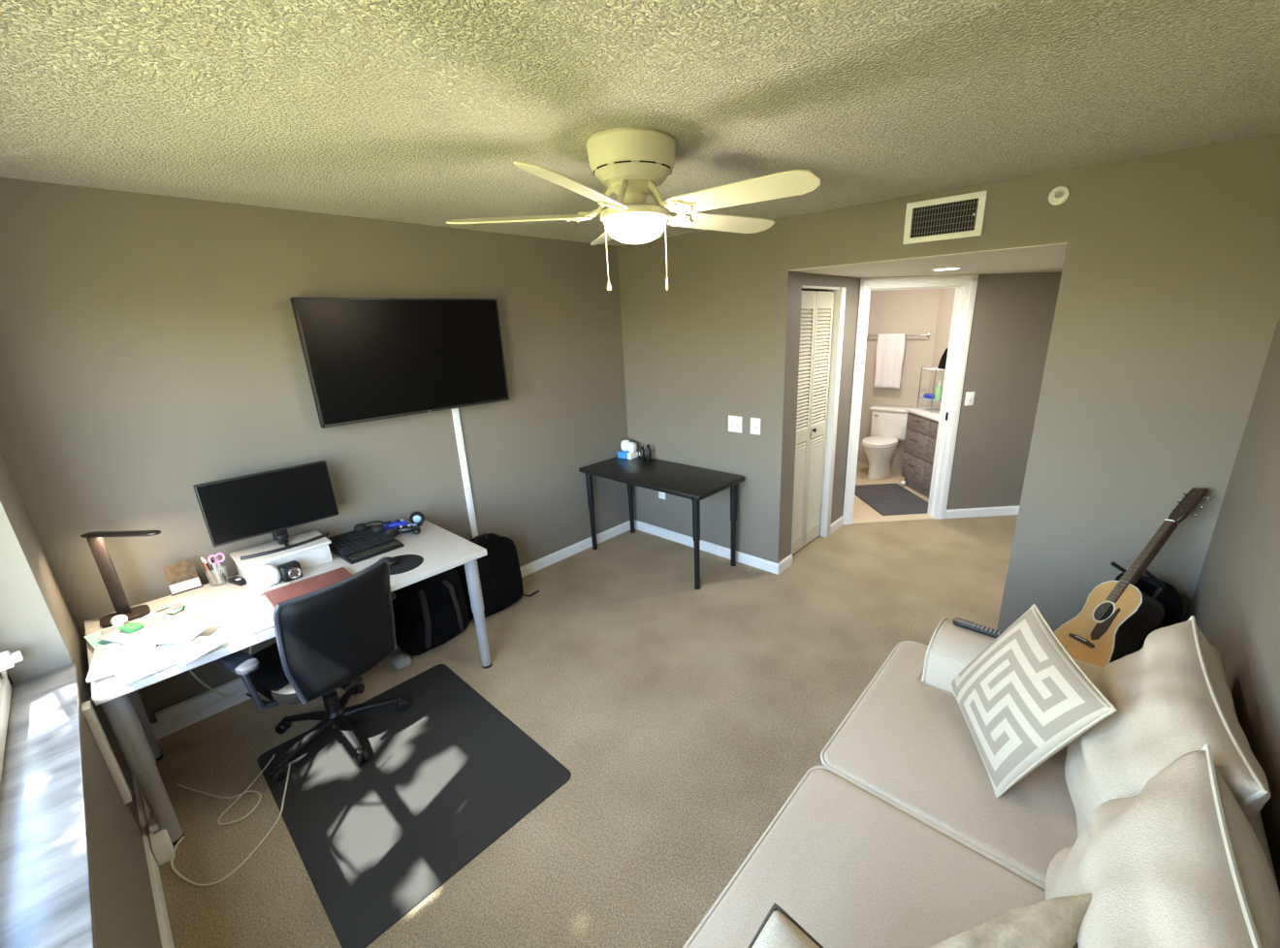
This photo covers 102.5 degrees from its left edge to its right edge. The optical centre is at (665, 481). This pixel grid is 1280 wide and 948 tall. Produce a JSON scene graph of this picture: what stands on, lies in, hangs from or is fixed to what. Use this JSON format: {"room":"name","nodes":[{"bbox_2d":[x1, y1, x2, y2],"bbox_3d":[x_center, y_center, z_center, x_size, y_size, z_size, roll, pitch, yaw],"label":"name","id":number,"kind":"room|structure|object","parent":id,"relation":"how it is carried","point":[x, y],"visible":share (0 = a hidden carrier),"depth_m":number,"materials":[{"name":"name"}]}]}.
{"room":"home office","nodes":[
{"label":"home office","id":0,"kind":"room"},
{"bbox_2d":[0,448,161,947],"bbox_3d":[-1.261,0.448,0.836,3.660,2.440,0.205,13,23,39],"label":"wall","id":1,"kind":"structure","parent":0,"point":[37,621],"depth_m":1.70,"materials":[{"name":"beige paint"}]},
{"bbox_2d":[0,650,23,784],"bbox_3d":[-1.299,0.255,0.747,2.450,1.337,0.115,13,23,39],"label":"window","id":2,"kind":"structure","parent":1,"relation":"attached to","point":[8,659],"depth_m":1.63,"materials":[{"name":"white plastic"}]},
{"bbox_2d":[0,664,95,947],"bbox_3d":[-1.231,0.886,0.998,2.448,0.020,0.161,13,23,39],"label":"window sill","id":3,"kind":"structure","parent":1,"relation":"attached to","point":[47,895],"depth_m":1.22,"materials":[{"name":"grey stone"}]},
{"bbox_2d":[81,701,131,804],"bbox_3d":[-1.917,0.936,1.764,0.060,0.400,0.020,13,23,39],"label":"power strip","id":4,"kind":"object","parent":1,"relation":"attached to","point":[88,712],"visible":1,"depth_m":1.74,"materials":[{"name":"white plastic"}]},
{"bbox_2d":[130,772,174,947],"bbox_3d":[-1.145,1.545,1.260,3.646,0.085,0.014,13,23,39],"label":"baseboard","id":5,"kind":"structure","parent":1,"relation":"attached to","point":[165,931],"depth_m":1.78,"materials":[{"name":"white paint"}]},
{"bbox_2d":[0,177,629,724],"bbox_3d":[-1.546,-0.311,3.298,0.150,2.440,3.720,13,23,39],"label":"wall","id":6,"kind":"structure","parent":0,"point":[151,351],"depth_m":2.49,"materials":[{"name":"beige paint"}]},
{"bbox_2d":[151,520,630,739],"bbox_3d":[-1.416,0.816,3.627,0.014,0.085,3.395,13,23,39],"label":"baseboard","id":7,"kind":"structure","parent":6,"relation":"attached to","point":[160,731],"depth_m":2.72,"materials":[{"name":"white paint"}]},
{"bbox_2d":[289,297,509,428],"bbox_3d":[-1.486,-0.735,3.038,0.122,0.650,1.120,13,23,39],"label":"television","id":8,"kind":"object","parent":6,"relation":"attached to","point":[367,359],"visible":1,"depth_m":2.91,"materials":[{"name":"black plastic"}]},
{"bbox_2d":[451,408,478,539],"bbox_3d":[-1.348,0.101,3.515,0.014,1.330,0.043,13,23,39],"label":"cover","id":9,"kind":"object","parent":6,"relation":"attached to","point":[455,411],"visible":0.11,"depth_m":3.46,"materials":[{"name":"white plastic"}]},
{"bbox_2d":[155,462,1018,947],"bbox_3d":[1.076,0.816,3.646,4.050,0.104,7.100,13,23,39],"label":"floor","id":10,"kind":"structure","parent":0,"point":[683,720],"depth_m":2.48,"materials":[{"name":"beige carpet"}]},
{"bbox_2d":[140,790,175,865],"bbox_3d":[-2.140,1.292,2.132,0.780,0.115,0.046,13,23,39],"label":"power strip","id":11,"kind":"object","parent":10,"relation":"on","point":[162,848],"visible":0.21,"depth_m":1.91,"materials":[{"name":"white plastic"}]},
{"bbox_2d":[176,754,275,825],"bbox_3d":[-1.888,1.330,2.149,0.362,0.012,0.335,-9,19,-22],"label":"cable","id":12,"kind":"object","parent":10,"relation":"on","point":[245,791],"visible":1,"depth_m":2.16,"materials":[{"name":"beige plastic"}]},
{"bbox_2d":[170,764,290,886],"bbox_3d":[-1.647,1.355,2.039,0.341,0.013,0.457,8,20,28],"label":"cable","id":13,"kind":"object","parent":10,"relation":"on","point":[278,817],"visible":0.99,"depth_m":1.91,"materials":[{"name":"beige plastic"}]},
{"bbox_2d":[84,519,492,846],"bbox_3d":[-1.696,0.824,2.556,0.743,0.727,1.455,13,23,39],"label":"desk","id":14,"kind":"object","parent":10,"relation":"on","point":[441,550],"visible":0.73,"depth_m":2.28,"materials":[{"name":"white laminate"}]},
{"bbox_2d":[84,623,124,649],"bbox_3d":[-2.194,0.611,2.026,0.170,0.009,0.110,9,20,31],"label":"printed card","id":15,"kind":"object","parent":14,"relation":"on","point":[91,639],"visible":0.47,"depth_m":2.02,"materials":[{"name":"white paper"}]},
{"bbox_2d":[110,614,128,626],"bbox_3d":[-2.222,0.573,2.125,0.118,0.044,0.074,1,18,9],"label":"tape roll","id":16,"kind":"object","parent":14,"relation":"on","point":[120,619],"visible":0.52,"depth_m":2.11,"materials":[{"name":"white plastic"}]},
{"bbox_2d":[80,530,160,627],"bbox_3d":[-2.214,0.386,2.147,0.346,0.387,0.156,-6,18,-11],"label":"desk lamp","id":17,"kind":"object","parent":14,"relation":"on","point":[95,539],"visible":0.88,"depth_m":2.12,"materials":[{"name":"brown metal"}]},
{"bbox_2d":[114,643,175,686],"bbox_3d":[-1.901,0.643,1.894,0.280,0.014,0.200,10,21,33],"label":"paper sheet","id":18,"kind":"object","parent":14,"relation":"on","point":[126,677],"visible":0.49,"depth_m":1.80,"materials":[{"name":"grey paper"}]},
{"bbox_2d":[86,642,156,682],"bbox_3d":[-1.994,0.636,1.892,0.170,0.012,0.260,-17,23,-39],"label":"paper sheet","id":19,"kind":"object","parent":18,"relation":"on","point":[109,659],"visible":0.88,"depth_m":1.86,"materials":[{"name":"grey paper"}]},
{"bbox_2d":[96,611,199,647],"bbox_3d":[-2.047,0.585,2.036,0.260,0.007,0.190,3,18,15],"label":"paper sheet","id":20,"kind":"object","parent":19,"relation":"on","point":[151,622],"visible":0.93,"depth_m":2.04,"materials":[{"name":"grey paper"}]},
{"bbox_2d":[118,621,143,633],"bbox_3d":[-2.115,0.578,2.033,0.070,0.014,0.044,4,18,18],"label":"packet","id":21,"kind":"object","parent":20,"relation":"on","point":[130,627],"visible":1,"depth_m":2.02,"materials":[{"name":"green plastic"}]},
{"bbox_2d":[131,622,214,646],"bbox_3d":[-1.903,0.590,1.988,0.200,0.006,0.130,-3,17,-4],"label":"paper sheet","id":22,"kind":"object","parent":20,"relation":"on","point":[178,633],"visible":1,"depth_m":1.98,"materials":[{"name":"grey paper"}]},
{"bbox_2d":[153,636,228,666],"bbox_3d":[-1.790,0.625,1.911,0.220,0.007,0.150,2,18,12],"label":"paper sheet","id":23,"kind":"object","parent":18,"relation":"on","point":[185,654],"visible":0.88,"depth_m":1.90,"materials":[{"name":"grey paper"}]},
{"bbox_2d":[160,600,193,613],"bbox_3d":[-2.143,0.550,2.252,0.120,0.006,0.070,7,19,26],"label":"note","id":24,"kind":"object","parent":14,"relation":"on","point":[173,608],"visible":0.98,"depth_m":2.25,"materials":[{"name":"white paper"}]},
{"bbox_2d":[161,559,202,596],"bbox_3d":[-2.248,0.445,2.389,0.052,0.132,0.110,13,23,39],"label":"greeting card","id":25,"kind":"object","parent":14,"relation":"on","point":[181,577],"visible":1,"depth_m":2.39,"materials":[{"name":"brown paper"}]},
{"bbox_2d":[161,559,198,585],"bbox_3d":[-2.253,0.423,2.386,0.023,0.088,0.104,13,23,39],"label":"picture","id":26,"kind":"object","parent":25,"relation":"attached to","point":[184,573],"depth_m":2.39},
{"bbox_2d":[177,608,234,637],"bbox_3d":[-1.950,0.598,2.077,0.280,0.006,0.216,5,19,21],"label":"paper sheet","id":27,"kind":"object","parent":14,"relation":"on","point":[203,617],"visible":0.34,"depth_m":2.13,"materials":[{"name":"grey paper"}]},
{"bbox_2d":[188,670,234,697],"bbox_3d":[-2.209,0.852,2.421,0.095,0.595,0.248,-7,18,-17],"label":"cable","id":28,"kind":"object","parent":14,"relation":"hanging from","point":[190,671],"visible":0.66,"depth_m":2.39,"materials":[{"name":"beige plastic"}]},
{"bbox_2d":[227,576,246,586],"bbox_3d":[-2.039,0.476,2.450,0.100,0.023,0.036,6,19,23],"label":"box","id":29,"kind":"object","parent":14,"relation":"on","point":[236,580],"visible":0.82,"depth_m":2.44,"materials":[{"name":"black plastic"}]},
{"bbox_2d":[203,607,274,639],"bbox_3d":[-1.775,0.583,2.107,0.200,0.006,0.270,8,20,30],"label":"paper sheet","id":30,"kind":"object","parent":14,"relation":"on","point":[223,632],"visible":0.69,"depth_m":2.13,"materials":[{"name":"grey paper"}]},
{"bbox_2d":[211,581,289,620],"bbox_3d":[-1.830,0.527,2.279,0.260,0.006,0.216,-12,20,-30],"label":"paper sheet","id":31,"kind":"object","parent":14,"relation":"on","point":[229,606],"visible":0.87,"depth_m":2.25,"materials":[{"name":"grey paper"}]},
{"bbox_2d":[226,609,274,639],"bbox_3d":[-1.634,0.568,2.113,0.150,0.004,0.240,11,22,37],"label":"paper sheet","id":32,"kind":"object","parent":14,"relation":"on","point":[257,624],"visible":0.57,"depth_m":2.07,"materials":[{"name":"grey paper"}]},
{"bbox_2d":[251,565,281,588],"bbox_3d":[-1.886,0.448,2.420,0.116,0.099,0.114,13,23,39],"label":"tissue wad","id":33,"kind":"object","parent":14,"relation":"on","point":[266,576],"visible":0.99,"depth_m":2.38,"materials":[{"name":"white paper"}]},
{"bbox_2d":[229,530,332,586],"bbox_3d":[-1.919,0.383,2.584,0.240,0.113,0.370,13,23,39],"label":"monitor stand","id":34,"kind":"object","parent":14,"relation":"on","point":[315,553],"visible":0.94,"depth_m":2.55,"materials":[{"name":"white plastic"}]},
{"bbox_2d":[192,460,338,560],"bbox_3d":[-1.918,0.143,2.528,0.140,0.383,0.524,13,23,39],"label":"monitor","id":35,"kind":"object","parent":34,"relation":"on","point":[236,509],"visible":1,"depth_m":2.50,"materials":[{"name":"black plastic"}]},
{"bbox_2d":[277,560,302,582],"bbox_3d":[-1.798,0.433,2.463,0.074,0.080,0.080,10,21,34],"label":"camera","id":36,"kind":"object","parent":14,"relation":"on","point":[289,571],"visible":0.99,"depth_m":2.44,"materials":[{"name":"black plastic"}]},
{"bbox_2d":[263,567,351,607],"bbox_3d":[-1.621,0.492,2.360,0.230,0.018,0.322,13,23,40],"label":"notebook","id":37,"kind":"object","parent":14,"relation":"on","point":[309,585],"visible":0.56,"depth_m":2.36,"materials":[{"name":"red leather"}]},
{"bbox_2d":[327,524,404,564],"bbox_3d":[-1.658,0.337,2.811,0.380,0.047,0.270,12,22,37],"label":"keyboard","id":38,"kind":"object","parent":14,"relation":"on","point":[353,547],"visible":0.91,"depth_m":2.77,"materials":[{"name":"black plastic"}]},
{"bbox_2d":[353,520,384,533],"bbox_3d":[-1.677,0.256,2.941,0.186,0.030,0.120,2,18,12],"label":"headset","id":39,"kind":"object","parent":38,"relation":"on","point":[376,528],"visible":1,"depth_m":2.90,"materials":[{"name":"black plastic"}]},
{"bbox_2d":[353,523,366,531],"bbox_3d":[-1.742,0.262,2.928,0.066,0.030,0.065,2,18,12],"label":"ear cup","id":40,"kind":"object","parent":39,"relation":"on","point":[361,527],"depth_m":2.91,"materials":[{"name":"black plastic"}]},
{"bbox_2d":[371,524,384,533],"bbox_3d":[-1.624,0.266,2.902,0.066,0.030,0.065,2,18,12],"label":"ear cup","id":41,"kind":"object","parent":39,"relation":"on","point":[376,528],"depth_m":2.89,"materials":[{"name":"black plastic"}]},
{"bbox_2d":[384,518,409,532],"bbox_3d":[-1.602,0.259,3.031,0.165,0.052,0.100,-11,19,-26],"label":"game controller","id":42,"kind":"object","parent":14,"relation":"on","point":[389,525],"visible":0.73,"depth_m":3.03,"materials":[{"name":"blue plastic"}]},
{"bbox_2d":[388,523,420,537],"bbox_3d":[-1.498,0.278,2.958,0.165,0.052,0.100,-7,18,-15],"label":"game controller","id":43,"kind":"object","parent":14,"relation":"on","point":[414,528],"visible":0.99,"depth_m":2.95,"materials":[{"name":"black plastic"}]},
{"bbox_2d":[389,554,423,575],"bbox_3d":[-1.343,0.419,2.585,0.228,0.004,0.228,13,23,39],"label":"mouse pad","id":44,"kind":"object","parent":14,"relation":"on","point":[405,562],"visible":0.63,"depth_m":2.58,"materials":[{"name":"black"}]},
{"bbox_2d":[378,556,397,566],"bbox_3d":[-1.396,0.402,2.579,0.105,0.038,0.062,6,19,23],"label":"computer mouse","id":45,"kind":"object","parent":44,"relation":"on","point":[392,560],"visible":0.52,"depth_m":2.56,"materials":[{"name":"black plastic"}]},
{"bbox_2d":[409,511,424,526],"bbox_3d":[-1.494,0.224,3.090,0.084,0.086,0.045,-7,18,-16],"label":"speaker","id":46,"kind":"object","parent":14,"relation":"on","point":[418,518],"visible":0.87,"depth_m":3.08},
{"bbox_3d":[-2.135,0.446,2.447,0.082,0.088,0.082,13,23,39],"label":"pen cup","id":47,"kind":"object","parent":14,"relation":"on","visible":0},
{"bbox_2d":[203,559,218,582],"bbox_3d":[-2.144,0.424,2.423,0.008,0.131,0.028,4,18,18],"label":"pen","id":48,"kind":"object","parent":47,"relation":"in","point":[205,560],"visible":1,"depth_m":2.42,"materials":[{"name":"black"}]},
{"bbox_2d":[207,552,225,581],"bbox_3d":[-2.122,0.410,2.444,0.010,0.142,0.063,13,23,39],"label":"scissors","id":49,"kind":"object","parent":47,"relation":"in","point":[217,560],"visible":1,"depth_m":2.44,"materials":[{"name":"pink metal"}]},
{"bbox_2d":[390,652,411,670],"bbox_3d":[-1.539,1.041,2.978,0.126,0.053,0.094,13,23,39],"label":"pouch","id":50,"kind":"object","parent":10,"relation":"on","point":[400,660],"visible":1,"depth_m":2.95,"materials":[{"name":"grey fabric"}]},
{"bbox_2d":[256,664,571,947],"bbox_3d":[-1.139,1.268,2.284,1.215,0.004,0.885,13,23,40],"label":"chair mat","id":51,"kind":"object","parent":10,"relation":"on","point":[446,776],"visible":1,"depth_m":2.14,"materials":[{"name":"black plastic"}]},
{"bbox_2d":[215,557,410,782],"bbox_3d":[-1.554,0.793,2.332,0.646,0.901,0.676,10,21,34],"label":"office chair","id":52,"kind":"object","parent":51,"relation":"on","point":[328,637],"visible":0.98,"depth_m":2.13,"materials":[{"name":"black plastic"}]},
{"bbox_2d":[391,568,469,655],"bbox_3d":[-1.452,0.748,3.146,0.340,0.510,0.448,11,22,37],"label":"backpack","id":53,"kind":"object","parent":10,"relation":"on","point":[429,613],"visible":0.77,"depth_m":3.03,"materials":[{"name":"black fabric"}]},
{"bbox_2d":[454,533,539,619],"bbox_3d":[-1.181,0.603,3.527,0.314,0.539,0.541,13,23,39],"label":"backpack","id":54,"kind":"object","parent":10,"relation":"on","point":[499,570],"visible":0.7,"depth_m":3.41,"materials":[{"name":"black fabric"}]},
{"bbox_2d":[578,455,744,589],"bbox_3d":[-0.049,0.275,4.127,1.233,0.727,0.562,13,23,39],"label":"side table","id":55,"kind":"object","parent":10,"relation":"on","point":[694,484],"visible":0.95,"depth_m":3.90,"materials":[{"name":"black laminate"}]},
{"bbox_2d":[617,449,638,459],"bbox_3d":[-0.332,-0.233,4.472,0.150,0.055,0.100,10,21,33],"label":"box","id":56,"kind":"object","parent":55,"relation":"on","point":[622,454],"visible":0.84,"depth_m":4.43,"materials":[{"name":"blue"}]},
{"bbox_2d":[620,440,637,452],"bbox_3d":[-0.319,-0.305,4.447,0.150,0.104,0.084,13,23,39],"label":"bundle","id":57,"kind":"object","parent":56,"relation":"on","point":[625,445],"visible":1,"depth_m":4.42,"materials":[{"name":"white"}]},
{"bbox_2d":[640,446,645,460],"bbox_3d":[-0.197,-0.241,4.380,0.044,0.115,0.043,13,23,39],"label":"bottle","id":58,"kind":"object","parent":55,"relation":"on","point":[642,450],"visible":1,"depth_m":4.37,"materials":[{"name":"black plastic"}]},
{"bbox_2d":[645,444,651,460],"bbox_3d":[-0.144,-0.242,4.345,0.044,0.135,0.043,13,23,39],"label":"bottle","id":59,"kind":"object","parent":55,"relation":"on","point":[648,450],"visible":1,"depth_m":4.33,"materials":[{"name":"black plastic"}]},
{"bbox_2d":[861,405,909,479],"bbox_3d":[2.564,-0.452,6.083,0.470,0.770,0.715,13,23,39],"label":"toilet","id":60,"kind":"object","parent":10,"relation":"on","point":[888,425],"visible":0.96,"depth_m":6.04,"materials":[{"name":"white ceramic"}]},
{"bbox_2d":[854,483,928,515],"bbox_3d":[2.339,0.176,5.352,0.600,0.014,0.900,-3,17,-3],"label":"bath mat","id":61,"kind":"object","parent":10,"relation":"on","point":[887,499],"visible":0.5,"depth_m":5.29,"materials":[{"name":"grey fabric"}]},
{"bbox_2d":[852,513,934,524],"bbox_3d":[2.115,0.353,4.834,0.795,0.008,0.130,-3,17,-3],"label":"threshold","id":62,"kind":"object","parent":10,"relation":"on","point":[917,517],"depth_m":4.82,"materials":[{"name":"beige stone"}]},
{"bbox_2d":[900,407,940,498],"bbox_3d":[2.882,-0.256,5.266,0.491,0.862,0.925,-3,17,-3],"label":"vanity","id":63,"kind":"object","parent":10,"relation":"on","point":[921,431],"visible":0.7,"depth_m":5.37,"materials":[{"name":"grey"}]},
{"bbox_2d":[905,407,940,421],"bbox_3d":[2.874,-0.652,5.142,0.480,0.032,0.925,-3,17,-3],"label":"countertop","id":64,"kind":"structure","parent":63,"relation":"on","point":[922,411],"depth_m":5.34,"materials":[{"name":"white stone"}]},
{"bbox_2d":[916,367,945,413],"bbox_3d":[2.863,-0.954,5.318,0.352,0.440,0.272,-3,17,-3],"label":"shelf","id":65,"kind":"object","parent":64,"relation":"on","point":[935,369],"visible":0.44,"depth_m":5.27,"materials":[{"name":"silver metal"}]},
{"bbox_2d":[923,367,945,370],"bbox_3d":[2.856,-1.148,5.258,0.336,0.006,0.256,-3,17,-3],"label":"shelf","id":66,"kind":"object","parent":65,"relation":"on","point":[936,368],"depth_m":5.27,"materials":[{"name":"white plastic"}]},
{"bbox_2d":[933,381,942,400],"bbox_3d":[2.779,-0.925,5.227,0.064,0.194,0.063,-3,17,-3],"label":"lotion bottle","id":67,"kind":"object","parent":65,"relation":"on","point":[939,389],"visible":0.99,"depth_m":5.21,"materials":[{"name":"green plastic"}]},
{"bbox_2d":[937,348,948,369],"bbox_3d":[2.856,-1.235,5.178,0.080,0.208,0.234,-3,17,-3],"label":"bag","id":68,"kind":"object","parent":65,"relation":"on","point":[943,362],"visible":0.38,"depth_m":5.20,"materials":[{"name":"black fabric"}]},
{"bbox_2d":[682,618,1279,947],"bbox_3d":[0.781,1.071,1.329,0.940,0.820,2.042,13,23,39],"label":"sofa","id":69,"kind":"object","parent":10,"relation":"on","point":[901,836],"visible":0.62,"depth_m":1.43,"materials":[{"name":"beige fabric"}]},
{"bbox_2d":[747,903,823,947],"bbox_3d":[0.214,1.009,0.819,0.365,0.234,0.406,13,23,39],"label":"laptop","id":70,"kind":"object","parent":69,"relation":"on","point":[778,930],"visible":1,"depth_m":0.96,"materials":[{"name":"silver metal"}]},
{"bbox_2d":[688,768,1045,947],"bbox_3d":[0.416,1.185,1.088,0.726,0.180,1.070,13,23,39],"label":"seat cushion","id":71,"kind":"object","parent":69,"relation":"on","point":[853,864],"depth_m":1.31,"materials":[{"name":"beige fabric"}]},
{"bbox_2d":[820,642,1078,884],"bbox_3d":[1.050,0.946,1.779,0.726,0.180,0.870,13,23,39],"label":"seat cushion","id":72,"kind":"object","parent":69,"relation":"on","point":[907,742],"depth_m":1.60,"materials":[{"name":"beige fabric"}]},
{"bbox_2d":[953,617,1002,639],"bbox_3d":[1.237,0.580,2.022,0.190,0.018,0.042,14,23,41],"label":"remote control","id":73,"kind":"object","parent":69,"relation":"on","point":[991,632],"visible":0.81,"depth_m":2.02,"materials":[{"name":"black plastic"}]},
{"bbox_2d":[930,893,1091,947],"bbox_3d":[0.479,0.952,0.906,0.866,0.231,0.185,-4,17,-6],"label":"throw pillow","id":74,"kind":"object","parent":69,"relation":"on","point":[1055,922],"visible":0.79,"depth_m":0.95,"materials":[{"name":"beige fabric"}]},
{"bbox_2d":[948,604,1117,798],"bbox_3d":[1.112,0.676,1.624,0.235,0.428,0.489,1,18,9],"label":"throw pillow","id":75,"kind":"object","parent":69,"relation":"on","point":[1023,699],"visible":1,"depth_m":1.53,"materials":[{"name":"beige fabric"}]},
{"bbox_2d":[1045,743,1279,947],"bbox_3d":[0.888,0.876,0.930,0.318,0.493,0.725,11,21,35],"label":"cushion","id":76,"kind":"object","parent":69,"relation":"on","point":[1178,862],"visible":0.89,"depth_m":0.93,"materials":[{"name":"beige fabric"}]},
{"bbox_2d":[1064,615,1270,836],"bbox_3d":[1.326,0.723,1.409,0.326,0.482,0.750,12,22,37],"label":"cushion","id":77,"kind":"object","parent":69,"relation":"on","point":[1170,696],"visible":0.58,"depth_m":1.31,"materials":[{"name":"beige fabric"}]},
{"bbox_2d":[1110,561,1164,599],"bbox_3d":[1.964,0.750,2.302,0.498,0.770,0.373,-11,20,-27],"label":"guitar stand","id":78,"kind":"object","parent":10,"relation":"on","point":[1156,582],"visible":0.25,"depth_m":2.27,"materials":[{"name":"black plastic"}]},
{"bbox_2d":[1054,487,1210,668],"bbox_3d":[2.071,0.499,2.232,0.589,0.888,0.408,-2,17,0],"label":"acoustic guitar","id":79,"kind":"object","parent":78,"relation":"on","point":[1113,621],"visible":0.87,"depth_m":2.25,"materials":[{"name":"brown wood"}]},
{"bbox_2d":[1114,573,1183,651],"bbox_3d":[2.216,0.760,2.433,0.303,0.675,0.238,13,23,39],"label":"bag","id":80,"kind":"object","parent":10,"relation":"on","point":[1169,598],"visible":0.24,"depth_m":2.26,"materials":[{"name":"black fabric"}]},
{"bbox_2d":[0,0,1279,246],"bbox_3d":[-0.118,-1.189,1.683,4.050,0.100,3.720,13,23,39],"label":"ceiling","id":81,"kind":"structure","parent":0,"point":[416,112],"depth_m":1.38,"materials":[{"name":"white paint"}]},
{"bbox_2d":[446,127,820,290],"bbox_3d":[-0.066,-0.928,1.813,1.258,0.479,1.289,13,23,39],"label":"ceiling fan","id":82,"kind":"object","parent":81,"relation":"hanging from","point":[632,162],"visible":1,"depth_m":1.70,"materials":[{"name":"beige metal"}]},
{"bbox_2d":[785,271,860,557],"bbox_3d":[1.214,-0.529,4.085,0.120,2.200,1.130,13,23,39],"label":"wall","id":83,"kind":"structure","parent":0,"point":[851,284],"depth_m":4.11,"materials":[{"name":"beige paint"}]},
{"bbox_2d":[778,554,792,574],"bbox_3d":[0.916,0.635,3.940,0.014,0.085,0.200,13,23,39],"label":"baseboard","id":84,"kind":"structure","parent":83,"relation":"attached to","point":[786,562],"depth_m":3.93,"materials":[{"name":"white paint"}]},
{"bbox_2d":[791,285,846,554],"bbox_3d":[1.139,-0.424,4.008,0.111,2.050,0.712,13,23,39],"label":"door","id":85,"kind":"structure","parent":83,"relation":"in","point":[822,313],"depth_m":4.03,"materials":[{"name":"white paint"}]},
{"bbox_2d":[830,515,843,534],"bbox_3d":[1.545,0.395,4.639,0.014,0.085,0.300,13,23,39],"label":"baseboard","id":86,"kind":"structure","parent":83,"relation":"attached to","point":[839,523],"depth_m":4.62,"materials":[{"name":"white paint"}]},
{"bbox_2d":[857,288,940,468],"bbox_3d":[2.775,-1.351,6.170,1.130,2.420,0.100,13,23,39],"label":"wall","id":87,"kind":"structure","parent":0,"point":[913,311],"depth_m":6.03,"materials":[{"name":"beige paint"}]},
{"bbox_2d":[866,333,930,337],"bbox_3d":[2.703,-1.704,5.997,0.704,0.043,0.069,13,23,39],"label":"towel bar","id":88,"kind":"object","parent":87,"relation":"attached to","point":[869,335],"visible":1,"depth_m":5.86,"materials":[{"name":"silver metal"}]},
{"bbox_2d":[873,333,906,388],"bbox_3d":[2.659,-1.424,6.098,0.315,0.626,0.059,13,23,39],"label":"towel","id":89,"kind":"object","parent":88,"relation":"hanging from","point":[890,347],"visible":1,"depth_m":6.08,"materials":[{"name":"white fabric"}]},
{"bbox_2d":[789,242,1067,278],"bbox_3d":[2.333,-1.524,3.681,2.200,0.004,2.749,13,23,39],"label":"ceiling","id":90,"kind":"structure","parent":0,"point":[1045,258],"depth_m":3.21,"materials":[{"name":"white paint"}]},
{"bbox_2d":[930,266,962,271],"bbox_3d":[1.920,-1.452,3.514,0.194,0.008,0.194,13,23,39],"label":"recessed light","id":91,"kind":"object","parent":90,"relation":"in","point":[956,268],"visible":1,"depth_m":3.51,"materials":[{"name":"white plastic"}]},
{"bbox_2d":[927,288,955,407],"bbox_3d":[3.137,-1.086,5.279,0.104,2.420,1.435,-3,17,-3],"label":"wall","id":92,"kind":"structure","parent":0,"point":[946,296],"depth_m":5.65,"materials":[{"name":"beige paint"}]},
{"bbox_2d":[617,132,1279,632],"bbox_3d":[1.162,-0.408,3.299,3.900,2.440,0.120,13,23,39],"label":"wall","id":93,"kind":"structure","parent":0,"point":[1167,314],"depth_m":2.47,"materials":[{"name":"beige paint"}]},
{"bbox_2d":[634,519,779,575],"bbox_3d":[0.275,0.532,4.344,1.530,0.085,0.014,13,23,39],"label":"baseboard","id":94,"kind":"structure","parent":93,"relation":"attached to","point":[757,562],"depth_m":4.25,"materials":[{"name":"white paint"}]},
{"bbox_2d":[728,415,742,433],"bbox_3d":[0.511,-0.422,3.796,0.122,0.120,0.016,13,23,39],"label":"light switch","id":95,"kind":"object","parent":93,"relation":"attached to","point":[734,422],"visible":1,"depth_m":3.80,"materials":[{"name":"white plastic"}]},
{"bbox_2d":[750,417,760,435],"bbox_3d":[0.641,-0.394,3.686,0.082,0.118,0.016,13,23,39],"label":"light switch","id":96,"kind":"object","parent":93,"relation":"attached to","point":[754,422],"visible":1,"depth_m":3.69,"materials":[{"name":"white plastic"}]},
{"bbox_2d":[902,190,987,244],"bbox_3d":[1.423,-1.348,2.638,0.370,0.200,0.018,13,23,39],"label":"air vent","id":97,"kind":"object","parent":93,"relation":"in","point":[958,216],"visible":1,"depth_m":2.63,"materials":[{"name":"white plastic"}]},
{"bbox_2d":[1048,186,1069,205],"bbox_3d":[1.775,-1.292,2.320,0.078,0.078,0.035,13,23,39],"label":"sprinkler cover","id":98,"kind":"object","parent":93,"relation":"attached to","point":[1059,195],"visible":1,"depth_m":2.32,"materials":[{"name":"white plastic"}]},
{"bbox_2d":[842,271,1061,511],"bbox_3d":[2.425,-0.816,4.497,1.720,2.420,0.115,-3,17,-3],"label":"wall","id":99,"kind":"structure","parent":0,"point":[1013,316],"depth_m":4.47,"materials":[{"name":"beige paint"}]},
{"bbox_2d":[842,274,978,525],"bbox_3d":[2.082,-0.657,4.515,0.980,2.128,0.147,-3,17,-3],"label":"trim","id":100,"kind":"structure","parent":99,"relation":"attached to","point":[965,285],"depth_m":4.40,"materials":[{"name":"white paint"}]},
{"bbox_2d":[964,391,975,406],"bbox_3d":[2.652,-0.718,4.475,0.078,0.118,0.016,-3,17,-3],"label":"light switch","id":101,"kind":"object","parent":99,"relation":"attached to","point":[970,396],"visible":1,"depth_m":4.48,"materials":[{"name":"white plastic"}]},
{"bbox_2d":[945,506,1019,518],"bbox_3d":[2.968,0.290,4.812,0.720,0.085,0.014,-3,17,-3],"label":"baseboard","id":102,"kind":"structure","parent":99,"relation":"attached to","point":[1004,510],"depth_m":4.80,"materials":[{"name":"white paint"}]},
{"bbox_2d":[1185,316,1279,892],"bbox_3d":[1.288,0.356,0.840,0.150,2.440,3.600,13,23,39],"label":"wall","id":103,"kind":"structure","parent":0,"point":[1235,603],"depth_m":1.67,"materials":[{"name":"beige paint"}]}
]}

